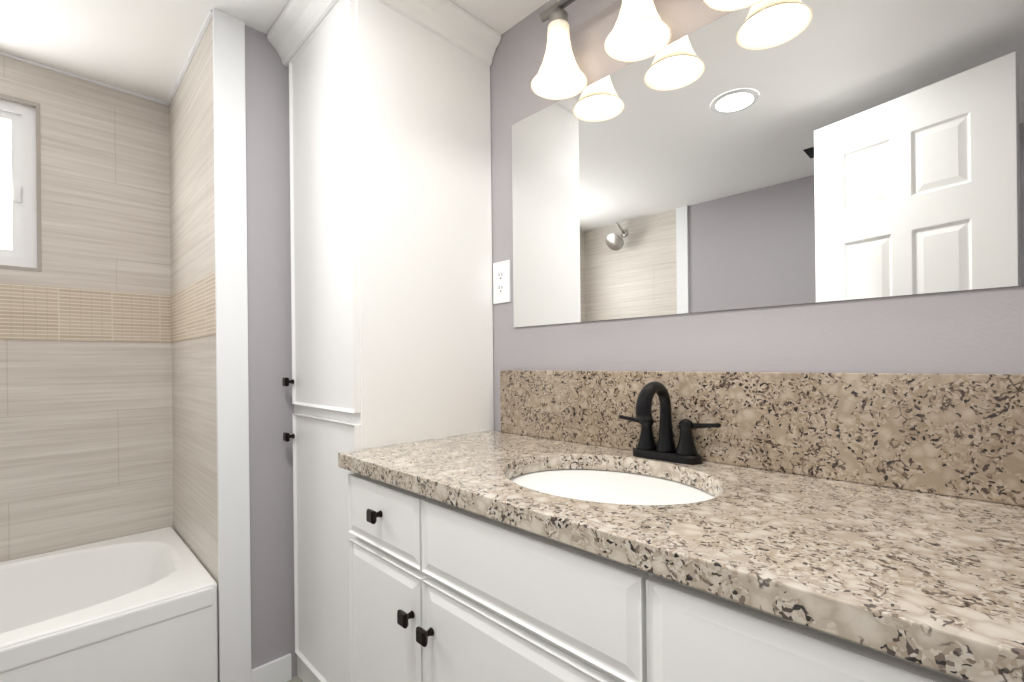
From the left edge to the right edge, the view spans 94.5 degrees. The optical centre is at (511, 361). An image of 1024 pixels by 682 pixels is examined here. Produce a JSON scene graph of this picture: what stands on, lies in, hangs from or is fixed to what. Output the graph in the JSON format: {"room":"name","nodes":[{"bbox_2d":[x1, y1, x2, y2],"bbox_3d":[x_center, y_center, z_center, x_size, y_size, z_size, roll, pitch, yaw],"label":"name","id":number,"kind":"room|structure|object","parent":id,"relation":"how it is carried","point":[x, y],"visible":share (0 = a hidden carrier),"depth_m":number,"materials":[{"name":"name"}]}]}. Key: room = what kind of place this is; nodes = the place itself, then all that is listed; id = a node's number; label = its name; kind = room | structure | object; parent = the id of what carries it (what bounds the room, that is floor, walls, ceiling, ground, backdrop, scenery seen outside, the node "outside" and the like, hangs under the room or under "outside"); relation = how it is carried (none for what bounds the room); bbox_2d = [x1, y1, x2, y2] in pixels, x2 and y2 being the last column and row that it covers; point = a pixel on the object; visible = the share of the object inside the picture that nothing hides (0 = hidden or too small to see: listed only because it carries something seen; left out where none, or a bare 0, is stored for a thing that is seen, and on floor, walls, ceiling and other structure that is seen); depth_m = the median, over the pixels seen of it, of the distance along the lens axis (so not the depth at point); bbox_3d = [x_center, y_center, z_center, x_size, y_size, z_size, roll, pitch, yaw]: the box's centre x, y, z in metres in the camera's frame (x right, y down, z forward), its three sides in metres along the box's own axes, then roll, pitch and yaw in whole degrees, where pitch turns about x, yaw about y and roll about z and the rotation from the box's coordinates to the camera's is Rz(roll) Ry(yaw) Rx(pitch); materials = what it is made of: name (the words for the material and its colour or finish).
{"room":"bathroom","nodes":[
{"label":"bathroom","id":0,"kind":"room"},
{"bbox_2d":[0,55,172,561],"bbox_3d":[-2.102,0.008,1.507,1.677,2.220,0.140,-1,0,-45],"label":"wall","id":1,"kind":"structure","parent":0,"point":[86,449],"depth_m":1.86,"materials":[{"name":"beige tile"}]},
{"bbox_2d":[0,99,36,267],"bbox_3d":[-2.052,-0.643,1.539,0.723,0.610,0.065,-1,0,-45],"label":"window","id":2,"kind":"structure","parent":1,"relation":"in","point":[18,219],"depth_m":1.74,"materials":[{"name":"white plastic"}]},
{"bbox_2d":[0,93,41,271],"bbox_3d":[-2.018,-0.643,1.511,0.731,0.626,0.022,-1,0,-45],"label":"window frame","id":3,"kind":"structure","parent":1,"relation":"in","point":[38,162],"depth_m":1.75,"materials":[{"name":"beige"}]},
{"bbox_2d":[0,51,165,104],"bbox_3d":[-2.015,-1.098,1.499,1.503,0.010,0.010,-1,0,-45],"label":"trim","id":4,"kind":"structure","parent":1,"relation":"attached to","point":[77,76],"depth_m":1.83,"materials":[{"name":"white"}]},
{"bbox_2d":[0,283,171,342],"bbox_3d":[-2.004,-0.177,1.505,1.515,0.202,0.003,-1,0,-45],"label":"tile border","id":5,"kind":"object","parent":1,"relation":"attached to","point":[31,312],"depth_m":1.83,"materials":[{"name":"beige tile"}]},
{"bbox_2d":[245,25,296,676],"bbox_3d":[-0.985,-0.004,2.085,0.723,2.220,0.892,-1,0,-45],"label":"wall","id":6,"kind":"structure","parent":0,"point":[271,409],"depth_m":1.61,"materials":[{"name":"grey paint"}]},
{"bbox_2d":[166,10,211,105],"bbox_3d":[-1.216,-1.106,1.769,0.010,0.010,0.751,-1,0,-45],"label":"trim","id":7,"kind":"structure","parent":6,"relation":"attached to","point":[193,49],"depth_m":1.71,"materials":[{"name":"white"}]},
{"bbox_2d":[169,18,218,681],"bbox_3d":[-1.204,-0.001,1.783,0.012,2.220,0.772,-1,0,-45],"label":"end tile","id":8,"kind":"structure","parent":6,"relation":"attached to","point":[192,250],"depth_m":1.72,"materials":[{"name":"beige tile"}]},
{"bbox_2d":[170,271,215,341],"bbox_3d":[-1.204,-0.185,1.771,0.003,0.202,0.751,-1,0,-45],"label":"tile border","id":9,"kind":"object","parent":8,"relation":"attached to","point":[192,310],"depth_m":1.71,"materials":[{"name":"beige tile"}]},
{"bbox_2d":[212,8,251,681],"bbox_3d":[-0.902,-0.005,1.528,0.089,2.220,0.016,-1,0,-45],"label":"trim","id":10,"kind":"structure","parent":6,"relation":"attached to","point":[232,387],"depth_m":1.52,"materials":[{"name":"white wood"}]},
{"bbox_2d":[251,654,291,681],"bbox_3d":[-0.815,1.062,1.605,0.127,0.085,0.012,-1,0,-45],"label":"baseboard","id":11,"kind":"structure","parent":6,"relation":"attached to","point":[278,669],"depth_m":1.61,"materials":[{"name":"white wood"}]},
{"bbox_2d":[0,0,548,101],"bbox_3d":[-0.618,-1.168,0.610,2.540,0.100,3.520,-1,0,-45],"label":"ceiling","id":12,"kind":"structure","parent":0,"point":[143,47],"depth_m":1.58,"materials":[{"name":"white paint"}]},
{"bbox_2d":[287,675,301,681],"bbox_3d":[-0.594,1.152,0.610,2.540,0.100,3.520,-1,0,-45],"label":"floor","id":13,"kind":"structure","parent":0,"point":[295,678],"depth_m":1.64,"materials":[{"name":"tile"}]},
{"bbox_2d":[0,527,217,681],"bbox_3d":[-1.727,0.911,1.237,1.507,0.403,0.752,-1,0,-45],"label":"bathtub","id":14,"kind":"object","parent":13,"relation":"on","point":[141,607],"visible":1,"depth_m":1.46,"materials":[{"name":"white ceramic"}]},
{"bbox_2d":[267,0,500,681],"bbox_3d":[-0.424,-0.009,1.619,0.576,2.218,0.554,-1,0,-45],"label":"tall cabinet","id":15,"kind":"object","parent":13,"relation":"on","point":[391,220],"visible":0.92,"depth_m":1.46,"materials":[{"name":"white wood"}]},
{"bbox_2d":[338,462,1001,681],"bbox_3d":[0.219,0.685,0.970,0.586,0.818,1.376,-1,0,-45],"label":"bathroom vanity","id":16,"kind":"object","parent":13,"relation":"on","point":[441,589],"depth_m":0.77,"materials":[{"name":"white wood"}]},
{"bbox_2d":[338,430,1023,681],"bbox_3d":[0.220,0.255,0.976,0.569,0.038,1.376,-1,0,-45],"label":"countertop","id":17,"kind":"structure","parent":16,"relation":"on","point":[936,573],"depth_m":0.65,"materials":[{"name":"beige stone"}]},
{"bbox_2d":[486,454,737,517],"bbox_3d":[0.196,0.349,0.995,0.434,0.172,0.525,-1,0,-45],"label":"sink","id":18,"kind":"object","parent":17,"relation":"in","point":[656,493],"depth_m":1.05,"materials":[{"name":"white ceramic"}]},
{"bbox_2d":[618,378,721,465],"bbox_3d":[0.339,0.141,1.112,0.145,0.188,0.261,-1,0,-45],"label":"faucet","id":19,"kind":"object","parent":17,"relation":"on","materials":[{"name":"black metal"}]},
{"bbox_2d":[500,370,1023,522],"bbox_3d":[0.432,0.129,1.147,0.025,0.210,1.318,-1,0,-45],"label":"backsplash","id":20,"kind":"structure","parent":17,"relation":"on","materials":[{"name":"stone"}]},
{"bbox_2d":[490,0,1023,430],"bbox_3d":[0.244,-0.017,1.453,0.146,2.220,3.520,-1,0,-45],"label":"wall","id":21,"kind":"structure","parent":0,"point":[765,153],"depth_m":1.03,"materials":[{"name":"purple paint"}]},
{"bbox_2d":[493,260,510,303],"bbox_3d":[-0.036,-0.273,1.631,0.008,0.142,0.080,-1,0,-45],"label":"electrical outlet","id":22,"kind":"object","parent":21,"relation":"attached to","point":[501,284],"visible":1,"depth_m":1.62,"materials":[{"name":"white plastic"}]},
{"bbox_2d":[531,0,587,99],"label":"sconce","id":23,"kind":"object","parent":21,"relation":"attached to","point":[559,77],"depth_m":1.31,"materials":[{"name":"white glass"}]},
{"bbox_2d":[604,0,671,61],"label":"sconce","id":24,"kind":"object","parent":21,"relation":"attached to","point":[641,30],"depth_m":1.17,"materials":[{"name":"white glass"}]},
{"bbox_2d":[703,0,761,11],"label":"sconce","id":25,"kind":"object","parent":21,"relation":"attached to","point":[717,5],"depth_m":1.04,"materials":[{"name":"white glass"}]}
]}

